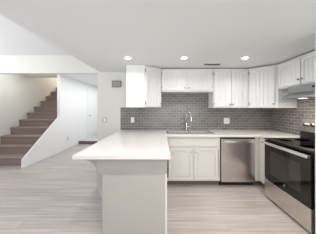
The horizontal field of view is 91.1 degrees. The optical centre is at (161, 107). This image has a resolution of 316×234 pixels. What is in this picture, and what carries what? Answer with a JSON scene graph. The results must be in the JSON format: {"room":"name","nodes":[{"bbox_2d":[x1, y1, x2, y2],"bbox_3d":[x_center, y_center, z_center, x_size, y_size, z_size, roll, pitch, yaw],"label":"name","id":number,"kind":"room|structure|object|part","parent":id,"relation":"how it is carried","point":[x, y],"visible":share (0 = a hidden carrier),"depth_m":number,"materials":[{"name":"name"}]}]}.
{"room":"kitchen","nodes":[
{"label":"kitchen","id":0,"kind":"room"},
{"bbox_2d":[0,74,56,142],"bbox_3d":[-4.490,-0.970,2.500,0.120,4.700,11.200,0,0,0],"label":"wall","id":1,"kind":"structure","parent":0,"point":[19,94],"depth_m":4.80,"materials":[{"name":"white paint"}]},
{"bbox_2d":[0,14,69,54],"bbox_3d":[-2.940,-1.190,0.117,3.220,0.120,6.433,0,0,0],"label":"ceiling","id":2,"kind":"structure","parent":0,"point":[15,39],"depth_m":2.67,"materials":[{"name":"white paint"}]},
{"bbox_2d":[19,74,56,77],"bbox_3d":[-3.850,-2.080,5.721,1.160,2.080,4.557,0,0,0],"label":"ceiling","id":3,"kind":"structure","parent":0,"point":[27,75],"depth_m":4.96,"materials":[{"name":"white paint"}]},
{"bbox_2d":[21,74,97,167],"bbox_3d":[-3.225,-0.970,5.770,0.090,4.700,4.460,0,0,0],"label":"wall","id":4,"kind":"structure","parent":0,"point":[71,120],"depth_m":5.18,"materials":[{"name":"white paint"}]},
{"bbox_2d":[23,142,77,167],"bbox_3d":[-3.174,1.337,4.728,0.012,0.085,2.365,0,0,0],"label":"baseboard","id":5,"kind":"structure","parent":4,"relation":"attached to","point":[72,145],"depth_m":4.29,"materials":[{"name":"white paint"}]},
{"bbox_2d":[79,141,97,143],"bbox_3d":[-2.275,1.321,5.928,1.790,0.118,0.025,0,0,0],"label":"trim","id":6,"kind":"structure","parent":4,"relation":"attached to","point":[80,142],"depth_m":5.92,"materials":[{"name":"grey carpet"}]},
{"bbox_2d":[87,89,96,137],"bbox_3d":[-3.144,0.219,7.105,0.072,2.098,0.970,0,0,0],"label":"door","id":7,"kind":"structure","parent":4,"relation":"in","point":[91,94],"depth_m":7.00,"materials":[{"name":"white paint"}]},
{"bbox_2d":[0,55,125,141],"bbox_3d":[-0.961,0.065,3.388,6.938,2.630,0.110,0,0,0],"label":"wall","id":8,"kind":"structure","parent":0,"point":[110,99],"depth_m":3.33,"materials":[{"name":"white paint"}]},
{"bbox_2d":[102,117,106,122],"bbox_3d":[-1.225,0.255,3.328,0.115,0.120,0.008,0,0,0],"label":"light switch","id":9,"kind":"object","parent":8,"relation":"attached to","point":[104,119],"visible":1,"depth_m":3.33,"materials":[{"name":"beige plastic"}]},
{"bbox_2d":[112,81,120,86],"bbox_3d":[-0.965,-0.515,3.319,0.200,0.140,0.028,0,0,0],"label":"intercom","id":10,"kind":"object","parent":8,"relation":"attached to","point":[114,83],"visible":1,"depth_m":3.31,"materials":[{"name":"grey plastic"}]},
{"bbox_2d":[126,65,161,106],"bbox_3d":[-0.317,-0.393,3.045,0.638,0.759,0.558,0,0,0],"label":"upper cabinet","id":11,"kind":"object","parent":8,"relation":"attached to","point":[143,82],"visible":0.98,"depth_m":2.77,"materials":[{"name":"white paint"}]},
{"bbox_3d":[-0.147,-0.383,2.876,0.337,0.705,0.021,0,0,-37],"label":"door","id":12,"kind":"part","parent":11,"relation":"part of","materials":[{"name":"white paint"}]},
{"bbox_2d":[161,69,212,92],"bbox_3d":[0.496,-0.535,3.135,1.000,0.440,0.377,0,0,0],"label":"upper cabinet","id":13,"kind":"object","parent":8,"relation":"attached to","point":[172,80],"visible":1,"depth_m":2.98,"materials":[{"name":"white paint"}]},
{"bbox_3d":[0.238,-0.531,2.983,0.460,0.378,0.021,0,0,0],"label":"door","id":14,"kind":"part","parent":13,"relation":"part of","materials":[{"name":"white paint"}]},
{"bbox_3d":[0.496,-0.740,2.989,0.992,0.030,0.012,0,0,0],"label":"moulding","id":15,"kind":"part","parent":13,"relation":"part of","materials":[{"name":"white paint"}]},
{"bbox_3d":[0.736,-0.531,2.983,0.460,0.378,0.021,0,0,0],"label":"door","id":16,"kind":"part","parent":13,"relation":"part of","materials":[{"name":"white paint"}]},
{"bbox_2d":[120,93,271,129],"bbox_3d":[0.742,0.023,3.329,3.248,0.886,0.008,0,0,0],"label":"wall tile","id":17,"kind":"structure","parent":8,"relation":"attached to","point":[171,115],"depth_m":3.33,"materials":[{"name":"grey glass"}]},
{"bbox_2d":[224,118,229,123],"bbox_3d":[1.395,0.275,3.321,0.125,0.125,0.008,0,0,0],"label":"outlet","id":18,"kind":"object","parent":17,"relation":"attached to","point":[226,120],"visible":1,"depth_m":3.32,"materials":[{"name":"white plastic"}]},
{"bbox_2d":[208,69,247,107],"bbox_3d":[1.337,-0.378,3.135,0.670,0.755,0.377,0,0,0],"label":"upper cabinet","id":19,"kind":"object","parent":8,"relation":"attached to","point":[230,86],"visible":0.98,"depth_m":2.98,"materials":[{"name":"white paint"}]},
{"bbox_3d":[1.174,-0.370,2.983,0.312,0.700,0.021,0,0,0],"label":"door","id":20,"kind":"part","parent":19,"relation":"part of","materials":[{"name":"white paint"}]},
{"bbox_3d":[1.337,-0.740,2.989,0.662,0.030,0.012,0,0,0],"label":"moulding","id":21,"kind":"part","parent":19,"relation":"part of","materials":[{"name":"white paint"}]},
{"bbox_3d":[1.500,-0.370,2.983,0.312,0.700,0.021,0,0,0],"label":"door","id":22,"kind":"part","parent":19,"relation":"part of","materials":[{"name":"white paint"}]},
{"bbox_2d":[248,65,296,107],"bbox_3d":[2.015,-0.378,3.010,0.683,0.755,0.628,0,0,0],"label":"upper cabinet","id":23,"kind":"object","parent":8,"relation":"attached to","point":[263,91],"visible":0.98,"depth_m":2.80,"materials":[{"name":"white paint"}]},
{"bbox_3d":[1.839,-0.370,2.844,0.384,0.700,0.021,0,0,40],"label":"door","id":24,"kind":"part","parent":23,"relation":"part of","materials":[{"name":"white paint"}]},
{"bbox_3d":[1.848,-0.740,2.843,0.447,0.030,0.011,0,0,40],"label":"moulding","id":25,"kind":"part","parent":23,"relation":"part of","materials":[{"name":"white paint"}]},
{"bbox_2d":[59,74,97,86],"bbox_3d":[-2.225,-1.090,5.721,1.910,0.100,4.557,0,0,0],"label":"ceiling","id":26,"kind":"structure","parent":0,"point":[92,79],"depth_m":5.29,"materials":[{"name":"white paint"}]},
{"bbox_2d":[80,134,97,140],"bbox_3d":[-2.278,1.364,6.970,1.804,0.192,2.060,0,0,0],"label":"floor","id":27,"kind":"structure","parent":0,"point":[94,137],"depth_m":6.45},
{"bbox_2d":[0,144,313,233],"bbox_3d":[-1.021,1.420,1.420,7.058,0.080,9.040,0,0,0],"label":"floor","id":28,"kind":"structure","parent":0,"point":[58,193],"depth_m":2.22,"materials":[{"name":"beige wood"}]},
{"bbox_2d":[0,87,56,165],"bbox_3d":[-3.817,0.156,5.828,1.221,2.448,4.304,0,0,0],"label":"staircase","id":29,"kind":"structure","parent":28,"relation":"on","point":[14,146],"depth_m":4.53,"materials":[{"name":"brown carpet"}]},
{"bbox_2d":[85,159,166,233],"bbox_3d":[-0.398,0.943,2.455,0.936,0.874,1.734,0,0,0],"label":"base cabinet","id":30,"kind":"object","parent":28,"relation":"on","point":[133,192],"visible":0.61,"depth_m":1.59,"materials":[{"name":"grey paint"}]},
{"bbox_3d":[-0.283,1.028,1.627,0.654,0.705,0.070,0,0,0],"label":"panel","id":31,"kind":"part","parent":30,"relation":"part of","materials":[{"name":"grey paint"}]},
{"bbox_3d":[0.047,1.028,1.600,0.018,0.705,0.024,0,0,0],"label":"corner moulding","id":32,"kind":"part","parent":30,"relation":"part of","materials":[{"name":"white paint"}]},
{"bbox_2d":[72,130,299,158],"bbox_3d":[0.741,0.486,2.422,3.234,0.040,1.805,0,0,0],"label":"countertop","id":33,"kind":"structure","parent":30,"relation":"on","point":[123,144],"depth_m":2.09,"materials":[{"name":"white stone"}]},
{"bbox_2d":[185,112,191,130],"bbox_3d":[0.551,0.272,3.145,0.150,0.377,0.060,0,0,26],"label":"faucet","id":34,"kind":"object","parent":33,"relation":"on","point":[186,124],"visible":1,"depth_m":3.14,"materials":[{"name":"silver metal"}]},
{"bbox_2d":[166,130,214,133],"bbox_3d":[0.530,0.555,2.980,0.876,0.188,0.436,0,0,0],"label":"sink","id":35,"kind":"object","parent":33,"relation":"in","point":[167,131],"visible":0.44,"depth_m":3.12,"materials":[{"name":"silver metal"}]},
{"bbox_3d":[0.323,0.557,2.958,0.403,0.183,0.323,0,0,0],"label":"bowl","id":36,"kind":"part","parent":35,"relation":"part of","materials":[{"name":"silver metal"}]},
{"bbox_3d":[0.740,0.557,2.958,0.398,0.183,0.323,0,0,0],"label":"bowl","id":37,"kind":"part","parent":35,"relation":"part of","materials":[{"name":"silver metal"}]},
{"bbox_2d":[167,137,219,184],"bbox_3d":[0.553,0.944,2.998,0.942,0.873,0.645,0,0,0],"label":"base cabinet","id":38,"kind":"object","parent":28,"relation":"on","point":[193,160],"visible":0.78,"depth_m":2.70,"materials":[{"name":"white paint"}]},
{"bbox_3d":[0.333,0.978,2.709,0.421,0.555,0.019,0,0,0],"label":"door","id":39,"kind":"part","parent":38,"relation":"part of","materials":[{"name":"white paint"}]},
{"bbox_3d":[0.555,0.605,2.711,0.860,0.140,0.017,0,0,0],"label":"false drawer","id":40,"kind":"part","parent":38,"relation":"part of","materials":[{"name":"white paint"}]},
{"bbox_3d":[0.777,0.978,2.709,0.421,0.555,0.019,0,0,0],"label":"door","id":41,"kind":"part","parent":38,"relation":"part of","materials":[{"name":"white paint"}]},
{"bbox_2d":[219,137,254,184],"bbox_3d":[1.337,0.946,2.978,0.606,0.868,0.645,0,0,0],"label":"dishwasher","id":42,"kind":"object","parent":28,"relation":"on","point":[237,154],"visible":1,"depth_m":2.71,"materials":[{"name":"silver metal"}]},
{"bbox_3d":[1.340,0.580,2.681,0.510,0.036,0.052,0,0,0],"label":"handle","id":43,"kind":"part","parent":42,"relation":"part of","materials":[{"name":"silver metal"}]},
{"bbox_2d":[253,137,265,186],"bbox_3d":[2.000,0.944,2.877,0.710,0.873,0.890,0,0,0],"label":"base cabinet","id":44,"kind":"object","parent":28,"relation":"on","point":[259,147],"visible":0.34,"depth_m":2.72,"materials":[{"name":"white paint"}]},
{"bbox_3d":[1.716,0.605,2.572,0.016,0.140,0.255,0,0,0],"label":"drawer","id":45,"kind":"part","parent":44,"relation":"part of","materials":[{"name":"white paint"}]},
{"bbox_3d":[1.716,0.978,2.572,0.016,0.555,0.255,0,0,0],"label":"door","id":46,"kind":"part","parent":44,"relation":"part of","materials":[{"name":"white paint"}]},
{"bbox_2d":[261,119,314,233],"bbox_3d":[1.940,0.772,2.044,0.769,1.215,0.768,0,0,0],"label":"range","id":47,"kind":"object","parent":28,"relation":"on","point":[289,162],"visible":0.99,"depth_m":1.95,"materials":[{"name":"black metal"}]},
{"bbox_3d":[1.566,0.526,2.048,0.020,0.038,0.760,0,0,0],"label":"handle","id":48,"kind":"part","parent":47,"relation":"part of","materials":[{"name":"silver metal"}]},
{"bbox_3d":[1.623,0.789,2.043,0.034,0.589,0.754,0,0,0],"label":"oven door","id":49,"kind":"part","parent":47,"relation":"part of","materials":[{"name":"black glass"}]},
{"bbox_3d":[1.623,1.220,2.043,0.034,0.256,0.754,0,0,0],"label":"drawer","id":50,"kind":"part","parent":47,"relation":"part of","materials":[{"name":"silver metal"}]},
{"bbox_2d":[264,138,314,152],"bbox_3d":[1.962,0.474,2.043,0.725,0.021,0.766,0,0,0],"label":"cooktop","id":51,"kind":"object","parent":47,"relation":"in","point":[304,145],"depth_m":2.08,"materials":[{"name":"black glass"}]},
{"bbox_3d":[2.243,0.257,2.043,0.164,0.184,0.762,0,0,0],"label":"control panel","id":52,"kind":"part","parent":47,"relation":"part of","materials":[{"name":"silver metal"}]},
{"bbox_2d":[0,0,315,71],"bbox_3d":[0.589,-1.012,0.117,3.838,0.475,6.433,0,0,0],"label":"ceiling","id":53,"kind":"structure","parent":0,"point":[98,33],"depth_m":1.55,"materials":[{"name":"white paint"}]},
{"bbox_2d":[202,63,221,65],"bbox_3d":[0.890,-0.770,2.745,0.310,0.010,0.110,0,0,0],"label":"ceiling vent","id":54,"kind":"object","parent":53,"relation":"in","point":[204,64],"visible":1,"depth_m":2.73,"materials":[{"name":"grey metal"}]},
{"bbox_2d":[315,33,315,233],"bbox_3d":[1.976,0.302,1.450,0.781,2.155,0.300,0,0,0],"label":"wall","id":55,"kind":"structure","parent":0,"point":[315,33],"depth_m":1.60,"materials":[{"name":"white paint"}]},
{"bbox_3d":[2.437,0.302,0.117,0.142,2.155,6.433,0,0,0],"label":"wall","id":56,"kind":"structure","parent":0,"visible":0},
{"bbox_2d":[272,99,314,134],"bbox_3d":[2.362,0.080,2.462,0.008,1.000,1.725,0,0,0],"label":"wall tile","id":57,"kind":"structure","parent":56,"relation":"attached to","point":[287,120],"depth_m":2.77,"materials":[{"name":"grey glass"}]},
{"bbox_2d":[278,51,314,88],"bbox_3d":[2.168,-0.543,2.158,0.377,0.424,1.076,0,0,0],"label":"upper cabinet","id":58,"kind":"object","parent":56,"relation":"attached to","point":[300,70],"visible":1,"depth_m":2.30,"materials":[{"name":"white paint"}]},
{"bbox_3d":[2.017,-0.537,2.456,0.021,0.365,0.420,0,0,0],"label":"door","id":59,"kind":"part","parent":58,"relation":"part of","materials":[{"name":"white paint"}]},
{"bbox_3d":[2.022,-0.740,2.165,0.012,0.030,1.058,0,0,0],"label":"moulding","id":60,"kind":"part","parent":58,"relation":"part of","materials":[{"name":"white paint"}]},
{"bbox_3d":[2.017,-0.537,2.012,0.021,0.365,0.432,0,0,0],"label":"door","id":61,"kind":"part","parent":58,"relation":"part of","materials":[{"name":"white paint"}]},
{"bbox_2d":[281,83,314,98],"bbox_3d":[2.111,-0.231,2.043,0.489,0.194,0.762,0,0,0],"label":"range hood","id":62,"kind":"object","parent":56,"relation":"attached to","point":[305,91],"visible":1,"depth_m":2.16,"materials":[{"name":"grey metal"}]}
]}

